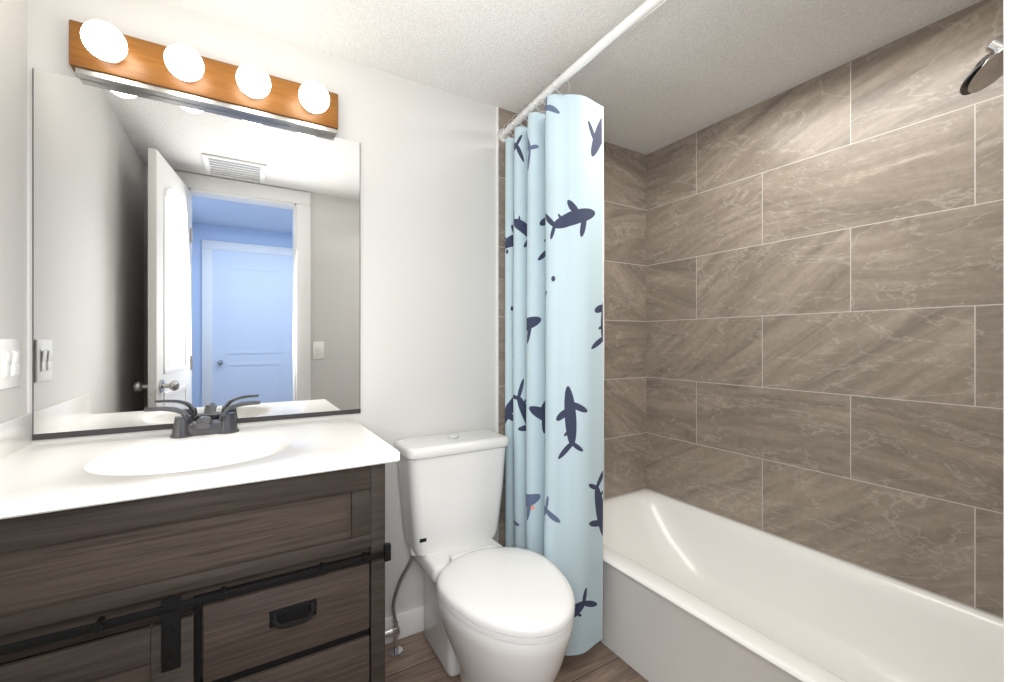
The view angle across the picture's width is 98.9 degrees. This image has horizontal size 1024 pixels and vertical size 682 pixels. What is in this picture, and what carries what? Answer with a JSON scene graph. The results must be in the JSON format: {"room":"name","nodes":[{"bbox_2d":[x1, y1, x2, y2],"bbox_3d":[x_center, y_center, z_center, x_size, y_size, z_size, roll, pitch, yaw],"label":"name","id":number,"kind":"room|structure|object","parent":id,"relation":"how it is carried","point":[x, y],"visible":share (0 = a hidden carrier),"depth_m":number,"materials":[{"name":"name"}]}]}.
{"room":"bathroom","nodes":[
{"label":"bathroom","id":0,"kind":"room"},
{"bbox_2d":[0,0,26,422],"bbox_3d":[-0.905,0.065,0.412,0.100,2.245,1.810,0,0,-32],"label":"wall","id":1,"kind":"structure","parent":0,"point":[13,173],"depth_m":1.14,"materials":[{"name":"white paint"}]},
{"bbox_2d":[0,339,19,389],"bbox_3d":[-1.267,0.057,1.108,0.013,0.124,0.121,0,0,-32],"label":"switch plate","id":2,"kind":"object","parent":1,"relation":"attached to","point":[9,363],"visible":1,"depth_m":1.10,"materials":[{"name":"white plastic"}]},
{"bbox_2d":[27,0,495,617],"bbox_3d":[-0.311,0.065,1.899,2.670,2.245,0.100,0,0,-32],"label":"wall","id":3,"kind":"structure","parent":0,"point":[427,260],"depth_m":1.76,"materials":[{"name":"white paint"}]},
{"bbox_2d":[32,68,360,440],"bbox_3d":[-0.950,-0.239,1.439,0.876,1.027,0.009,0,0,-32],"label":"mirror","id":4,"kind":"object","parent":3,"relation":"attached to","point":[195,262],"visible":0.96,"depth_m":1.38,"materials":[{"name":"clear glass"}]},
{"bbox_2d":[69,19,337,136],"bbox_3d":[-0.912,-0.825,1.373,0.707,0.141,0.162,0,0,-32],"label":"wall sconce","id":5,"kind":"object","parent":3,"relation":"attached to","point":[103,52],"visible":1,"depth_m":1.35,"materials":[{"name":"orange wood"}]},
{"bbox_2d":[385,605,423,643],"bbox_3d":[-0.349,1.137,1.809,0.661,0.100,0.013,0,0,-32],"label":"baseboard","id":6,"kind":"structure","parent":3,"relation":"attached to","point":[410,621],"depth_m":1.76,"materials":[{"name":"white"}]},
{"bbox_2d":[496,107,497,541],"bbox_3d":[-0.066,0.065,1.985,0.006,2.245,0.009,0,0,-32],"label":"trim","id":7,"kind":"structure","parent":3,"relation":"attached to","point":[496,278],"depth_m":1.98,"materials":[{"name":"white paint"}]},
{"bbox_2d":[498,107,645,546],"bbox_3d":[0.349,0.065,2.241,0.970,2.245,0.008,0,0,-32],"label":"tile","id":8,"kind":"structure","parent":3,"relation":"attached to","point":[624,320],"depth_m":2.38,"materials":[{"name":"tile"}]},
{"bbox_2d":[497,0,665,142],"bbox_3d":[0.383,-0.933,1.275,0.090,0.060,1.673,0,0,-32],"label":"curtain rod","id":9,"kind":"object","parent":8,"relation":"attached to","point":[635,17],"visible":0.83,"depth_m":1.42,"materials":[{"name":"white metal"}]},
{"bbox_2d":[499,74,603,655],"bbox_3d":[0.123,0.086,1.786,0.238,2.082,0.502,0,0,-32],"label":"shower curtain","id":10,"kind":"object","parent":9,"relation":"hanging from","point":[554,324],"visible":0.85,"depth_m":1.60,"materials":[{"name":"blue fabric"}]},
{"bbox_2d":[385,631,648,681],"bbox_3d":[0.679,1.237,0.195,2.770,0.100,4.040,0,0,-32],"label":"floor","id":11,"kind":"structure","parent":0,"point":[417,660],"depth_m":1.60,"materials":[{"name":"brown wood"}]},
{"bbox_2d":[0,400,399,681],"bbox_3d":[-0.810,0.690,1.171,0.853,0.995,0.613,0,0,-32],"label":"bathroom vanity","id":12,"kind":"object","parent":11,"relation":"on","point":[223,548],"visible":1,"depth_m":0.97,"materials":[{"name":"brown wood"}]},
{"bbox_2d":[385,429,574,681],"bbox_3d":[-0.105,0.782,1.489,0.471,0.810,0.774,0,0,-32],"label":"toilet","id":13,"kind":"object","parent":11,"relation":"on","point":[495,611],"visible":0.96,"depth_m":1.53,"materials":[{"name":"white ceramic"}]},
{"bbox_2d":[600,489,1002,681],"bbox_3d":[0.876,1.012,1.578,0.765,0.350,1.670,0,0,-32],"label":"bathtub","id":14,"kind":"object","parent":11,"relation":"on","point":[691,593],"visible":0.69,"depth_m":1.58,"materials":[{"name":"white ceramic"}]},
{"bbox_2d":[162,0,981,154],"bbox_3d":[0.163,-1.108,1.128,2.670,0.100,1.910,0,0,-32],"label":"ceiling","id":15,"kind":"structure","parent":0,"point":[665,73],"depth_m":1.56,"materials":[{"name":"white paint"}]},
{"bbox_3d":[0.984,0.065,0.582,1.644,2.245,0.120,0,0,-32],"label":"wall","id":16,"kind":"structure","parent":0,"visible":0},
{"bbox_3d":[1.231,0.065,0.809,0.970,2.245,0.008,0,0,-32],"label":"tile","id":17,"kind":"structure","parent":16,"relation":"attached to","visible":0},
{"bbox_2d":[960,35,1002,94],"bbox_3d":[1.228,-0.728,0.991,0.116,0.197,0.308,0,0,-32],"label":"shower head","id":18,"kind":"object","parent":17,"relation":"attached to","point":[987,70],"visible":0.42,"depth_m":1.07},
{"bbox_3d":[1.284,0.065,1.759,0.100,2.245,1.810,0,0,-32],"label":"wall","id":19,"kind":"structure","parent":0,"visible":0},
{"bbox_2d":[646,0,1002,618],"bbox_3d":[1.206,0.065,1.781,0.008,2.245,1.690,0,0,-32],"label":"tile","id":20,"kind":"structure","parent":19,"relation":"attached to","point":[824,313],"depth_m":1.66,"materials":[{"name":"tile"}]},
{"bbox_3d":[0.023,-1.086,-0.009,0.612,0.254,0.120,0,0,-32],"label":"wall","id":21,"kind":"structure","parent":0,"visible":0},
{"bbox_2d":[1003,0,1023,681],"bbox_3d":[0.024,0.069,-0.009,0.792,2.236,0.156,0,0,-32],"label":"door frame","id":22,"kind":"structure","parent":21,"relation":"attached to","point":[1013,340],"depth_m":0.21,"materials":[{"name":"white paint"}]}
]}

